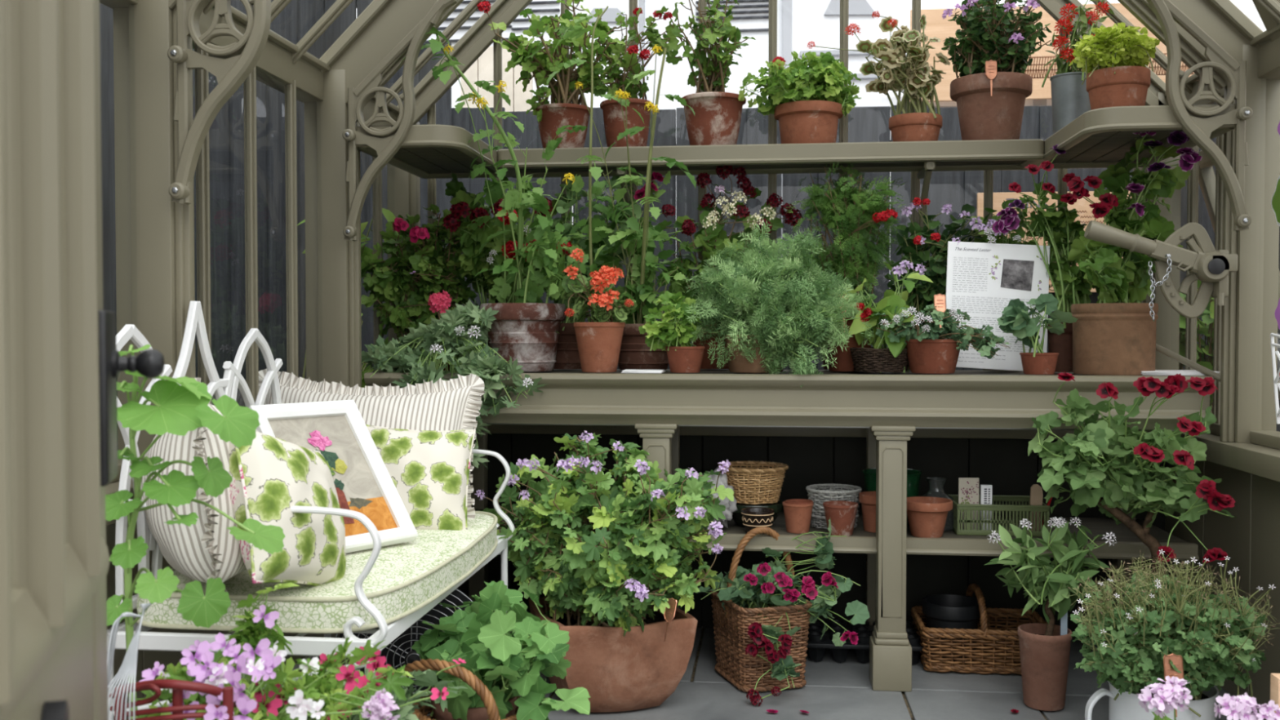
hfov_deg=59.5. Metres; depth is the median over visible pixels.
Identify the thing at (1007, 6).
flower
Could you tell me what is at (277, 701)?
flower
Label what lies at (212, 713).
flower
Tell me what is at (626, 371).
booklet
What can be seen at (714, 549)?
flower
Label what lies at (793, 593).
flower
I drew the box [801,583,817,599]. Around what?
flower
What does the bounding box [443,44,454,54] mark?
flower
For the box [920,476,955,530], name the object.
glass carafe
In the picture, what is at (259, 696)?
flower
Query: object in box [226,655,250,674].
flower
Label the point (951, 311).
flower
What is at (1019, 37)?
flower
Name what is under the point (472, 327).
flower
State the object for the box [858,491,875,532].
terracotta pot
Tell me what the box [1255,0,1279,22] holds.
window
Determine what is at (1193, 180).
window
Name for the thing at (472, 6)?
window
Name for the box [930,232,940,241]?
flower
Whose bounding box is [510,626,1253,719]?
floor
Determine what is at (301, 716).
flower
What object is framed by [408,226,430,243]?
flower
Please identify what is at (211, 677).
flower
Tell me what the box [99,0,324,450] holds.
fence
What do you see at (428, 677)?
potted pelargonium
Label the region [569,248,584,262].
flower
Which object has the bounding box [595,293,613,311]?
flower
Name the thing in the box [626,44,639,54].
flower
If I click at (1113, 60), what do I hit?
potted plant
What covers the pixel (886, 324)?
flower
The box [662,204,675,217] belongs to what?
flower
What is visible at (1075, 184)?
flower
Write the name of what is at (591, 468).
flower
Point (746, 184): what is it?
flower
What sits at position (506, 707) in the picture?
pot
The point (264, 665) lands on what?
flower
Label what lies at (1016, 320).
potted pelargonium
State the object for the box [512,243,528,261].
flower
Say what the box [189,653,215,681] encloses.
flower
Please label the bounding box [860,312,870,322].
flower
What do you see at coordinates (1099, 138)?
shelf
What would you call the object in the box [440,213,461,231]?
flower
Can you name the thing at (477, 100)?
flower
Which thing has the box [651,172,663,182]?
flower
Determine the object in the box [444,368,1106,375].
countertop
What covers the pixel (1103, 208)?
flower
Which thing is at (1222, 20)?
trim
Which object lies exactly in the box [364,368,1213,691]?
bench
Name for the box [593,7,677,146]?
potted pelargonium
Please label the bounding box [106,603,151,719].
wire stand
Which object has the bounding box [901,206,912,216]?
flower
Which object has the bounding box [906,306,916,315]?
flower
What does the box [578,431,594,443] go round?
flower
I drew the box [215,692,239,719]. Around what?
flower
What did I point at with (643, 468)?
flower
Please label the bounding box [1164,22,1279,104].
trim
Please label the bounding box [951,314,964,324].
flower
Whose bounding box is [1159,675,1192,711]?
flower
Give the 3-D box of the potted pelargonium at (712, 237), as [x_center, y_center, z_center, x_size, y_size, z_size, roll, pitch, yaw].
[0.266,-0.283,3.353,0.439,0.618,0.270,0,1,17]
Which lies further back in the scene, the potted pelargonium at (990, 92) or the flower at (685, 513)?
the potted pelargonium at (990, 92)
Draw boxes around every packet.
[958,477,978,529]
[980,484,992,529]
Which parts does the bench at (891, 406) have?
leg, leg, leg, moulding, tray rail, leg, leg, leg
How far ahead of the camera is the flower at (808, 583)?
2.86 m
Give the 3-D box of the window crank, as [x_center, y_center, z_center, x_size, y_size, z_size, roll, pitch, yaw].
[1.250,-0.215,2.700,0.342,0.245,0.072,0,1,7]
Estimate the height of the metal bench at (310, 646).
0.989 m
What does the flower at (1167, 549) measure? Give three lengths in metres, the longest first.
0.044 x 0.043 x 0.025 m
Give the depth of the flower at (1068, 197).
2.97 m
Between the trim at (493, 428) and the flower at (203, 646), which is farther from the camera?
the trim at (493, 428)
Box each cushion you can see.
[136,511,497,633]
[140,377,258,591]
[228,431,346,586]
[258,368,485,519]
[365,424,475,530]
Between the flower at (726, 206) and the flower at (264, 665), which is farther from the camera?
the flower at (726, 206)
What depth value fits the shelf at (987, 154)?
3.23 m
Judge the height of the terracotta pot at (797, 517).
0.080 m
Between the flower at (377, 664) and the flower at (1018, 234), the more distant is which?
the flower at (1018, 234)
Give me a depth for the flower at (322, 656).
1.57 m
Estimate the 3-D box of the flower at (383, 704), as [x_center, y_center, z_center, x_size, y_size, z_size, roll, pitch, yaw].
[-0.329,0.434,1.417,0.030,0.032,0.019,3,-39,19]
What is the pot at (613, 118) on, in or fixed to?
on the potted pelargonium at (613, 118)
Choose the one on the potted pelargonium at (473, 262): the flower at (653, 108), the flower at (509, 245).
the flower at (509, 245)
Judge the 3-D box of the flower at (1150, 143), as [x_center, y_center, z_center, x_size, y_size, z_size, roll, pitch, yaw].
[1.273,-0.537,2.778,0.051,0.018,0.049,-28,46,-34]
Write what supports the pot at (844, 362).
on the potted pelargonium at (844, 362)
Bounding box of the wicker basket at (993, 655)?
[911,582,1047,674]
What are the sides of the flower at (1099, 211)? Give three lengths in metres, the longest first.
0.047 x 0.046 x 0.026 m
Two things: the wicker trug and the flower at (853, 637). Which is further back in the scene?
the flower at (853, 637)
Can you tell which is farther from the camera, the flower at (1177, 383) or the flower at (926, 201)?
the flower at (926, 201)
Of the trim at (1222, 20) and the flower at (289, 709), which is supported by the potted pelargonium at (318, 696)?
the flower at (289, 709)
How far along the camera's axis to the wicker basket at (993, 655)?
3.04 m
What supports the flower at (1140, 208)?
on the potted pelargonium at (1115, 335)
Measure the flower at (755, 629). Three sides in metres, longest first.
0.039 x 0.039 x 0.030 m
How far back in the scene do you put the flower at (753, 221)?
3.23 m
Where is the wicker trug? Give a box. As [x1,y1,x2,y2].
[404,658,531,719]
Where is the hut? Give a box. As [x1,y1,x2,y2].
[460,46,533,111]
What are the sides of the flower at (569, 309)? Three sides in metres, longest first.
0.028 x 0.026 x 0.024 m
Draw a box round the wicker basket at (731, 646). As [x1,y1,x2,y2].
[709,526,812,692]
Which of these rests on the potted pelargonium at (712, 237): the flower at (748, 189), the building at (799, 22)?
the flower at (748, 189)
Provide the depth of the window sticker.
2.60 m
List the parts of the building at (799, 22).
grey panel, post, post, grey panel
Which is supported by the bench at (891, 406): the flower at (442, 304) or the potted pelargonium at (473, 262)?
the potted pelargonium at (473, 262)
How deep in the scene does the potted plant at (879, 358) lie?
3.03 m
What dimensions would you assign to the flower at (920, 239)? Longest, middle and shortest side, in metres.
0.032 x 0.029 x 0.024 m
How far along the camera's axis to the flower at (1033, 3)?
3.13 m
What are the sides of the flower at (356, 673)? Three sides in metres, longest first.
0.041 x 0.041 x 0.005 m
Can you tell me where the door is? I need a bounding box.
[0,0,164,719]
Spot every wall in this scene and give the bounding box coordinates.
[105,522,339,719]
[457,433,1165,639]
[1164,460,1279,719]
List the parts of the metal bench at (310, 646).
leg, backrest, armrest, seat frame, leg, armrest, leg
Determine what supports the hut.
on the ground
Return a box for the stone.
[702,466,737,529]
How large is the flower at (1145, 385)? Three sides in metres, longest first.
0.052 x 0.049 x 0.028 m
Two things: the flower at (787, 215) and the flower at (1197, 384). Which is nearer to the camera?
the flower at (1197, 384)
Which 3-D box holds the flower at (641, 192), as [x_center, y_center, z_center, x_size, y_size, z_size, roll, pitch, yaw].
[0.007,-0.488,3.286,0.053,0.035,0.052,-12,49,-19]
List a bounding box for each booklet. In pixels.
[621,368,665,373]
[1141,369,1219,375]
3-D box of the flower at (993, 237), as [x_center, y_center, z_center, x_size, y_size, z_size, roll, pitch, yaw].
[0.975,-0.334,3.102,0.029,0.018,0.028,7,33,-28]
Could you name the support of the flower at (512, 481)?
on the potted pelargonium at (606, 558)
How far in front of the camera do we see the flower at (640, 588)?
2.56 m
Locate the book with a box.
[946,241,1049,371]
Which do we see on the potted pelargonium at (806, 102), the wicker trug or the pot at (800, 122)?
the pot at (800, 122)
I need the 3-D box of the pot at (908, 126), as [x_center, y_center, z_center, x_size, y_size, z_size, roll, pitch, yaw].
[0.805,-0.665,3.274,0.153,0.088,0.151,0,1,7]
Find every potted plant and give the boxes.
[835,260,933,373]
[1041,0,1114,133]
[1068,22,1159,110]
[1068,549,1279,719]
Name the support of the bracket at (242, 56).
attached to the wall at (146, 660)
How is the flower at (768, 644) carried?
on the potted pelargonium at (775, 584)
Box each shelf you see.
[356,124,511,178]
[475,506,1187,542]
[497,138,1044,177]
[1035,103,1235,168]
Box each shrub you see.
[297,208,399,387]
[1178,280,1213,413]
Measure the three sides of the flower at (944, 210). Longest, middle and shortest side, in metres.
0.036 x 0.032 x 0.027 m
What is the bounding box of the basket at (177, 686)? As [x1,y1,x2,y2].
[109,679,236,719]
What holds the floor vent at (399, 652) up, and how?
in the floor
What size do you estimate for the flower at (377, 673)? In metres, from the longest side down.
0.035 x 0.035 x 0.004 m
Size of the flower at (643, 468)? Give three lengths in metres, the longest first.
0.038 x 0.038 x 0.029 m
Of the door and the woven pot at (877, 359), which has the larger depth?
the woven pot at (877, 359)
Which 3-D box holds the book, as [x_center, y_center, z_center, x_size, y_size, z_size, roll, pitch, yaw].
[0.983,-0.149,3.087,0.293,0.363,0.061,0,1,7]
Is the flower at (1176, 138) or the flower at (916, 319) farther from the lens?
the flower at (916, 319)
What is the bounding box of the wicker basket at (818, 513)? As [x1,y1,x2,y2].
[805,483,862,528]
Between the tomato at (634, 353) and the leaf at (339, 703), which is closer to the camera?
the leaf at (339, 703)
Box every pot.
[431,696,517,719]
[479,302,565,371]
[536,102,590,148]
[554,323,581,368]
[573,322,625,372]
[600,97,653,146]
[617,324,668,369]
[665,346,705,373]
[680,91,746,145]
[693,324,728,368]
[724,334,784,373]
[741,506,773,534]
[773,100,843,143]
[782,501,813,533]
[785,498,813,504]
[822,500,857,536]
[828,316,871,371]
[849,346,908,373]
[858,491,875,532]
[862,467,922,526]
[888,112,942,142]
[905,338,959,373]
[906,496,952,537]
[922,594,980,661]
[950,71,1032,140]
[1017,622,1071,711]
[1019,352,1058,374]
[1047,322,1073,372]
[1071,302,1158,375]
[1085,66,1151,110]
[1107,681,1219,719]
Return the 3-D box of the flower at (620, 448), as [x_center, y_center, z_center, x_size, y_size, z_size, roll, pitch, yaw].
[-0.054,0.209,2.711,0.029,0.029,0.022,8,-35,17]
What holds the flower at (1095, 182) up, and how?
on the potted pelargonium at (1115, 335)
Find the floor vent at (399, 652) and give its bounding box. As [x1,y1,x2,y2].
[334,587,472,715]
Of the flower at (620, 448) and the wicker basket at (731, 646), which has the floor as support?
the wicker basket at (731, 646)
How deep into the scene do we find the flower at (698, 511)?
2.63 m
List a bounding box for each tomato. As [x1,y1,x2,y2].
[399,26,597,371]
[546,5,702,369]
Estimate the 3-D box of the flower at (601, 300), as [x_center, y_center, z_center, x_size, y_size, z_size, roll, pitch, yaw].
[-0.118,-0.159,2.979,0.041,0.037,0.043,1,2,33]
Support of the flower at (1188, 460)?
on the potted pelargonium at (1140, 485)
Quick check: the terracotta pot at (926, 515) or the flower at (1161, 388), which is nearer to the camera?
the flower at (1161, 388)
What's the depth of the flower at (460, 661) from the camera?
1.65 m
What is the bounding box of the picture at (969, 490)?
[960,481,978,511]
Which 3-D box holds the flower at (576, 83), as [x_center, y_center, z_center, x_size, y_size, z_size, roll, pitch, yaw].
[-0.166,-0.750,3.061,0.023,0.022,0.023,0,1,-16]
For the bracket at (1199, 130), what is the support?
attached to the shelf at (1099, 138)
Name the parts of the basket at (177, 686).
leg, leg, leg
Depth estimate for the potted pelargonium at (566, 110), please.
3.34 m
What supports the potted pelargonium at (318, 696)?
on the floor
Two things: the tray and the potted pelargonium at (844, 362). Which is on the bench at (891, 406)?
the potted pelargonium at (844, 362)
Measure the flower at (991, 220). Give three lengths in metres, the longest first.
0.033 x 0.029 x 0.024 m
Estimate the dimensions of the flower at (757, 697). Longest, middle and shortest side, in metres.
0.032 x 0.031 x 0.025 m
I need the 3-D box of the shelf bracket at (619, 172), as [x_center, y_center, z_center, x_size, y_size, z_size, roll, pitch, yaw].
[-0.044,-0.466,3.370,0.034,0.203,0.202,0,1,7]
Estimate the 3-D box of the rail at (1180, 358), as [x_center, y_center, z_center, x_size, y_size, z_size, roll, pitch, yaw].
[1.395,0.008,2.846,0.016,0.099,0.189,-1,2,-38]
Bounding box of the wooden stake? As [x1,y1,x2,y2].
[1270,673,1279,715]
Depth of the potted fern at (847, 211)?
3.22 m
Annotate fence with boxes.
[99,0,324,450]
[324,0,452,372]
[451,105,1279,431]
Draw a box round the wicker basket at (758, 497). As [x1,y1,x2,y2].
[718,460,788,504]
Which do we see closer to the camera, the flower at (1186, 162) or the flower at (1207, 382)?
the flower at (1207, 382)
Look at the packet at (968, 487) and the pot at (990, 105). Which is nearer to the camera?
the packet at (968, 487)
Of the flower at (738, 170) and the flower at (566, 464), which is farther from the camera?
the flower at (738, 170)
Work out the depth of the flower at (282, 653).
1.47 m
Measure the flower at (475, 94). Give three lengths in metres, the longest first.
0.030 x 0.030 x 0.026 m
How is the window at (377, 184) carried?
in the wall at (146, 660)
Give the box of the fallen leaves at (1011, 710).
[1010,709,1018,712]
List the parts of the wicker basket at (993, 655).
handle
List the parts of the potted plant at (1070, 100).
flower, flower, flower, flower, pot, flower, flower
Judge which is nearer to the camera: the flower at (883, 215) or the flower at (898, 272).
the flower at (898, 272)
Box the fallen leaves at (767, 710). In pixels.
[766,709,777,712]
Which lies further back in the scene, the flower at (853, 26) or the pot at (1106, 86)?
the flower at (853, 26)
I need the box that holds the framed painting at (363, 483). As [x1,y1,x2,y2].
[248,399,418,553]
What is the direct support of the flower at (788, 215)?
on the potted pelargonium at (712, 237)
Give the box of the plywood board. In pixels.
[976,191,1131,292]
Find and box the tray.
[806,618,923,664]
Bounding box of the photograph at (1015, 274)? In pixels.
[1000,258,1034,291]
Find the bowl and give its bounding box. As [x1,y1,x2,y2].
[732,500,783,527]
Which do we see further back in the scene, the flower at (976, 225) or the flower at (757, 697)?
the flower at (976, 225)
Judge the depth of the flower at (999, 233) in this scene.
3.09 m
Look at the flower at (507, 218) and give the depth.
3.22 m
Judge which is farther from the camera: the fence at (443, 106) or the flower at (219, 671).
the fence at (443, 106)
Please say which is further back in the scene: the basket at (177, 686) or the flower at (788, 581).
the flower at (788, 581)
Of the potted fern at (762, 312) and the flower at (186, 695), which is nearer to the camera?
the flower at (186, 695)
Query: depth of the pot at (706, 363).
3.32 m
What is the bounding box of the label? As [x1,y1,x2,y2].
[1028,484,1043,530]
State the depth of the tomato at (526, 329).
3.09 m
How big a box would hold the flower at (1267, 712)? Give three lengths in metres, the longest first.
0.050 x 0.044 x 0.040 m
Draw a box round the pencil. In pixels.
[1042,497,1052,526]
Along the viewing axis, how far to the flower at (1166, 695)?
1.78 m
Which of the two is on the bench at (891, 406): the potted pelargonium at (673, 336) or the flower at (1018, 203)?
the potted pelargonium at (673, 336)
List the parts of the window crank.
chain, lever arm, mounting plate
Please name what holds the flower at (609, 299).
on the potted pelargonium at (598, 340)
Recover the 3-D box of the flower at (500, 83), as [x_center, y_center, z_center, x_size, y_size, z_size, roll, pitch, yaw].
[-0.362,-0.718,2.944,0.032,0.032,0.026,1,2,35]
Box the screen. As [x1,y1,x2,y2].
[853,96,1051,281]
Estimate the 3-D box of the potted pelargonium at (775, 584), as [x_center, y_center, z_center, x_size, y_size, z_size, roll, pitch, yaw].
[0.365,0.630,2.928,0.457,0.430,0.324,0,1,7]
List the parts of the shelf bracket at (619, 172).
arm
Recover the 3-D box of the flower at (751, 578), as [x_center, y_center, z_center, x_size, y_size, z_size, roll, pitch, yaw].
[0.285,0.562,2.879,0.039,0.020,0.031,20,41,17]
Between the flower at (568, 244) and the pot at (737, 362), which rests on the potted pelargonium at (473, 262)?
the flower at (568, 244)
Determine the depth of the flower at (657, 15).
3.32 m
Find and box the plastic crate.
[948,494,1049,536]
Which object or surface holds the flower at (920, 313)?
on the potted pelargonium at (935, 346)
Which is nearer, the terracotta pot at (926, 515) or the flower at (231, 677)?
the flower at (231, 677)
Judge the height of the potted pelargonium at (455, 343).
0.470 m
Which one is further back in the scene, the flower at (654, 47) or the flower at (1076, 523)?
the flower at (654, 47)
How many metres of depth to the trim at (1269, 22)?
2.57 m
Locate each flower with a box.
[139,667,157,681]
[142,661,164,680]
[158,671,169,690]
[168,689,190,713]
[179,640,213,670]
[182,699,199,719]
[186,663,206,695]
[188,640,204,664]
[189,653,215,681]
[200,662,225,683]
[203,703,229,719]
[204,662,223,681]
[204,674,218,686]
[205,683,224,705]
[209,632,235,656]
[212,665,228,685]
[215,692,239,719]
[224,670,240,694]
[226,644,244,664]
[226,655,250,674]
[233,681,249,706]
[233,697,257,719]
[241,638,273,664]
[246,657,264,672]
[247,657,272,683]
[252,604,279,628]
[252,694,282,716]
[253,682,265,702]
[257,653,282,680]
[267,683,296,704]
[269,644,287,661]
[273,649,285,661]
[285,701,303,719]
[288,688,312,713]
[292,698,315,719]
[299,657,319,673]
[311,699,325,719]
[318,653,342,670]
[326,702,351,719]
[335,664,364,694]
[346,671,366,679]
[355,646,381,667]
[357,675,368,707]
[360,697,385,719]
[364,676,381,693]
[366,656,386,672]
[369,692,392,715]
[369,698,399,719]
[371,687,393,710]
[374,663,393,684]
[392,217,408,232]
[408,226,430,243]
[427,289,452,313]
[429,343,443,355]
[430,686,448,700]
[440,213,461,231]
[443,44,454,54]
[449,200,471,219]
[452,657,466,663]
[454,324,464,335]
[467,92,477,104]
[467,324,481,338]
[469,207,490,228]
[474,489,486,500]
[475,97,488,109]
[476,0,491,13]
[485,256,493,264]
[488,249,497,255]
[490,198,503,215]
[495,80,506,93]
[497,208,517,225]
[501,240,517,259]
[506,474,519,485]
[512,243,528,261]
[515,457,530,469]
[518,489,529,500]
[521,377,533,387]
[527,457,540,471]
[533,197,553,217]
[556,240,572,256]
[556,459,569,471]
[562,173,574,184]
[562,264,578,279]
[564,307,574,317]
[564,454,577,471]
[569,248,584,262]
[574,81,582,89]
[574,455,590,467]
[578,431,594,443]
[587,293,604,306]
[587,459,602,474]
[589,270,601,282]
[589,275,605,293]
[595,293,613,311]
[598,265,610,276]
[601,273,616,287]
[605,288,619,302]
[607,266,624,283]
[613,88,625,98]
[613,440,624,451]
[622,90,631,99]
[623,577,639,591]
[624,297,634,306]
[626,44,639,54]
[632,7,642,16]
[632,458,646,475]
[633,187,644,200]
[633,581,646,597]
[635,584,648,601]
[639,48,650,60]
[639,462,649,474]
[642,181,657,192]
[644,101,655,111]
[649,488,665,501]
[650,44,662,53]
[650,103,658,114]
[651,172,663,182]
[652,10,662,18]
[662,11,672,20]
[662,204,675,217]
[675,505,689,519]
[680,218,697,235]
[681,222,694,234]
[684,467,698,479]
[693,506,706,518]
[695,171,711,188]
[700,192,715,208]
[702,215,716,230]
[707,209,719,222]
[707,520,723,537]
[711,526,723,538]
[711,543,723,554]
[714,185,725,193]
[714,195,728,209]
[715,165,733,179]
[716,459,730,474]
[721,202,737,217]
[731,191,746,203]
[732,165,746,179]
[733,204,750,217]
[736,176,751,189]
[742,184,757,197]
[743,573,758,585]
[745,643,759,657]
[746,212,764,228]
[746,688,759,701]
[747,622,762,638]
[751,631,766,646]
[751,694,763,706]
[755,218,772,233]
[756,562,771,575]
[757,638,773,653]
[759,206,776,220]
[760,581,775,593]
[765,192,782,208]
[766,649,779,663]
[770,685,781,697]
[772,56,786,69]
[773,572,786,582]
[773,575,792,586]
[777,634,792,649]
[777,645,791,658]
[779,202,795,217]
[782,588,794,600]
[783,208,802,226]
[789,588,800,602]
[801,575,815,588]
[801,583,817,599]
[806,40,815,48]
[821,571,835,586]
[829,580,838,588]
[840,630,858,644]
[844,22,861,35]
[855,302,865,311]
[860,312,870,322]
[862,307,872,316]
[871,9,879,18]
[872,212,883,222]
[879,210,888,221]
[879,319,889,327]
[884,208,897,218]
[886,18,897,27]
[890,265,903,275]
[892,315,900,323]
[899,260,913,274]
[899,309,908,317]
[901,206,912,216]
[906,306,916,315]
[909,202,921,212]
[911,318,921,325]
[912,197,921,206]
[912,235,924,244]
[913,311,924,321]
[914,262,926,275]
[916,235,925,244]
[921,324,930,331]
[922,198,930,205]
[922,315,933,323]
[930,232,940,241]
[941,8,953,19]
[941,204,951,214]
[948,308,957,316]
[951,236,961,244]
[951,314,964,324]
[954,3,968,16]
[959,210,969,217]
[965,0,977,6]
[968,216,982,230]
[977,223,986,232]
[983,227,994,237]
[986,218,997,228]
[986,235,995,244]
[986,530,1000,543]
[991,218,1008,234]
[991,231,1007,235]
[995,207,1017,217]
[1000,212,1020,231]
[1003,2,1016,11]
[1008,32,1024,43]
[1008,182,1021,193]
[1008,199,1025,208]
[1012,234,1021,241]
[1019,518,1031,528]
[1022,0,1040,12]
[1025,164,1039,174]
[1039,160,1053,171]
[1041,182,1055,193]
[1047,516,1059,528]
[1048,144,1066,154]
[1052,516,1066,528]
[1057,371,1075,381]
[1059,192,1077,204]
[1062,173,1078,182]
[1066,176,1085,191]
[1069,516,1080,527]
[1072,186,1090,199]
[1083,175,1102,188]
[1088,202,1105,218]
[1095,382,1119,399]
[1097,203,1112,217]
[1098,192,1118,206]
[1102,532,1116,546]
[1123,182,1144,193]
[1127,202,1146,216]
[1133,376,1154,395]
[1133,442,1153,458]
[1137,683,1177,718]
[1138,130,1155,136]
[1140,376,1161,391]
[1143,140,1163,146]
[1146,161,1171,171]
[1146,445,1164,462]
[1150,675,1185,713]
[1154,382,1171,397]
[1156,546,1176,562]
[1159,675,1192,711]
[1164,373,1187,393]
[1165,384,1179,398]
[1167,130,1189,146]
[1172,449,1195,470]
[1176,146,1195,154]
[1177,416,1192,432]
[1178,151,1202,171]
[1186,376,1205,391]
[1187,420,1205,435]
[1195,479,1217,499]
[1198,377,1217,395]
[1202,546,1227,563]
[1205,490,1227,511]
[1213,693,1257,719]
[1214,493,1235,507]
[1249,703,1275,719]
[1256,699,1279,719]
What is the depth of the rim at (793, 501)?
3.10 m
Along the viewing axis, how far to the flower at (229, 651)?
1.46 m
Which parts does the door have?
sill moulding, bolt plate, frame, knob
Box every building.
[355,0,905,255]
[909,3,1194,102]
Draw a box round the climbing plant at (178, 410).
[105,343,285,719]
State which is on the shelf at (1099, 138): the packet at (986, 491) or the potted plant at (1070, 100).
the potted plant at (1070, 100)
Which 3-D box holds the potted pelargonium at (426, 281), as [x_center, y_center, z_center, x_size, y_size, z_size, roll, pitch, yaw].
[-0.650,-0.220,3.374,0.402,0.490,0.310,1,2,31]
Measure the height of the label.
0.132 m
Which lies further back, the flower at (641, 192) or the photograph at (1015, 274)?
the flower at (641, 192)
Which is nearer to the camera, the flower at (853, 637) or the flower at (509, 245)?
the flower at (853, 637)
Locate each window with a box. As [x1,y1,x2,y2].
[194,43,298,404]
[203,0,353,64]
[372,156,382,372]
[379,0,533,124]
[426,0,1142,370]
[1036,0,1192,106]
[1185,93,1224,435]
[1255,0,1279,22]
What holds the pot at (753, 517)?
on the bench at (891, 406)
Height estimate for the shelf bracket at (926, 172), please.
0.203 m
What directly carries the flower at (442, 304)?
on the potted pelargonium at (426, 281)
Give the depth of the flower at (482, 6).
3.34 m
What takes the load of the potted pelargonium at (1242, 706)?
on the floor
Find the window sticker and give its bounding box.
[1270,121,1279,424]
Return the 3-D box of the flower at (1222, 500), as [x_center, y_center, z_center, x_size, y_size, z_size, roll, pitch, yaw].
[1.318,0.315,2.534,0.050,0.026,0.062,4,25,9]
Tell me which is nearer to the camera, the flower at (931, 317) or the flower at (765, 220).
the flower at (931, 317)
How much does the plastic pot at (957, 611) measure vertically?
0.160 m
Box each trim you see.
[99,0,399,125]
[105,458,142,525]
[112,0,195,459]
[168,0,176,9]
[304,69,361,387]
[319,0,463,106]
[386,114,420,370]
[487,424,1074,439]
[1117,0,1262,92]
[1142,92,1181,369]
[1146,423,1279,481]
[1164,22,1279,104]
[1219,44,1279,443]
[1252,0,1279,41]
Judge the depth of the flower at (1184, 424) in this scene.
2.55 m
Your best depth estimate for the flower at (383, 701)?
1.41 m
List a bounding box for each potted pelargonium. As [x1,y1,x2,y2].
[131,582,414,719]
[242,646,466,719]
[360,204,471,341]
[361,299,548,469]
[411,580,590,719]
[426,173,577,351]
[474,431,733,712]
[476,0,627,148]
[547,172,694,368]
[560,248,637,372]
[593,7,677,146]
[638,290,705,373]
[656,0,755,145]
[657,165,802,368]
[693,519,870,706]
[737,50,862,143]
[806,9,950,142]
[827,291,881,371]
[873,293,1010,373]
[882,197,1007,369]
[941,0,1055,140]
[970,199,1038,370]
[984,516,1116,711]
[997,293,1078,374]
[1008,144,1094,372]
[1027,371,1236,576]
[1066,130,1202,375]
[1137,675,1192,719]
[1213,692,1279,719]
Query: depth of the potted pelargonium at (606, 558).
2.70 m
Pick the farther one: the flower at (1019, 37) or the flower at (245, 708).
the flower at (1019, 37)
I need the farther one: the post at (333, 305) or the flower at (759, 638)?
the post at (333, 305)
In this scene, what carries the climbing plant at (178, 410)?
on the floor
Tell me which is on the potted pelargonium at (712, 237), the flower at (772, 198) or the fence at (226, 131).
the flower at (772, 198)
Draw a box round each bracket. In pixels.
[167,0,271,204]
[342,0,457,241]
[616,166,629,203]
[916,161,935,230]
[1146,0,1253,231]
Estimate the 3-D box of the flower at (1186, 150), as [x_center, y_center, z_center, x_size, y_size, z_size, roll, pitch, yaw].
[1.343,-0.509,2.755,0.049,0.028,0.060,15,2,32]
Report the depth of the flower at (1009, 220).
3.08 m
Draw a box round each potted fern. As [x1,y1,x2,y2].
[682,221,874,387]
[786,161,906,369]
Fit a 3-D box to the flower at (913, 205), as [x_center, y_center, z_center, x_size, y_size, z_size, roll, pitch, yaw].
[0.783,-0.436,3.183,0.034,0.026,0.034,26,16,41]
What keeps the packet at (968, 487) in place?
in the plastic crate
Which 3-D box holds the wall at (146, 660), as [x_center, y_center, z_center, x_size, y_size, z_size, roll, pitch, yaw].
[-0.966,0.562,2.138,0.038,0.630,3.000,0,1,7]
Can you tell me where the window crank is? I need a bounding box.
[1084,220,1237,321]
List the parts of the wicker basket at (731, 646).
handle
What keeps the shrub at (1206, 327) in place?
on the ground
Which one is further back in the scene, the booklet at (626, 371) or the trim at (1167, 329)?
the trim at (1167, 329)
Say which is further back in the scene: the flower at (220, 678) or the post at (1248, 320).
the post at (1248, 320)
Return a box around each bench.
[106,301,515,719]
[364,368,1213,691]
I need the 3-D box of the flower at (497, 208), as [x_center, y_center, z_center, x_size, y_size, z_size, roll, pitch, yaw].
[-0.403,-0.445,3.259,0.064,0.052,0.066,-21,31,-16]
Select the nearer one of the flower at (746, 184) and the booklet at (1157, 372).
the booklet at (1157, 372)
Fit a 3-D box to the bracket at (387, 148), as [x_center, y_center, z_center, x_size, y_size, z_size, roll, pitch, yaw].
[-0.623,-0.628,2.895,0.301,0.637,0.050,0,1,7]
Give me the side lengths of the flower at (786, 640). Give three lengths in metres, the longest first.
0.040 x 0.037 x 0.027 m
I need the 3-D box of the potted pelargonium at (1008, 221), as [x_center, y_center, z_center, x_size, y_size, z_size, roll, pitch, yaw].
[1.055,-0.217,3.196,0.210,0.494,0.245,0,1,7]
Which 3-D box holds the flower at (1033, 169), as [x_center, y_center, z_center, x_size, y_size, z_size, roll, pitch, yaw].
[1.047,-0.512,2.985,0.034,0.018,0.042,-19,40,-22]
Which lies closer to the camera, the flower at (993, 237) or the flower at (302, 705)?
the flower at (302, 705)
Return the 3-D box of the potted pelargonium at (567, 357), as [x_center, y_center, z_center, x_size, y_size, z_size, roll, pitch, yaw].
[-0.067,-0.265,3.349,0.451,0.582,0.233,0,1,-2]
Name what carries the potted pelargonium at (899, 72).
on the shelf at (987, 154)
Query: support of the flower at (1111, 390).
on the potted pelargonium at (1140, 485)
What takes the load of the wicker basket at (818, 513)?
on the bench at (891, 406)
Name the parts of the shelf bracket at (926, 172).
arm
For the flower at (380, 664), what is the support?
on the potted pelargonium at (428, 677)
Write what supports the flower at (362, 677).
on the potted pelargonium at (428, 677)
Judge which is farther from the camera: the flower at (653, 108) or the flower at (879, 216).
the flower at (879, 216)
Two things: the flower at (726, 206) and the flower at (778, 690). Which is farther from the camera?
the flower at (726, 206)
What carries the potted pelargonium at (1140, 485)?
on the floor

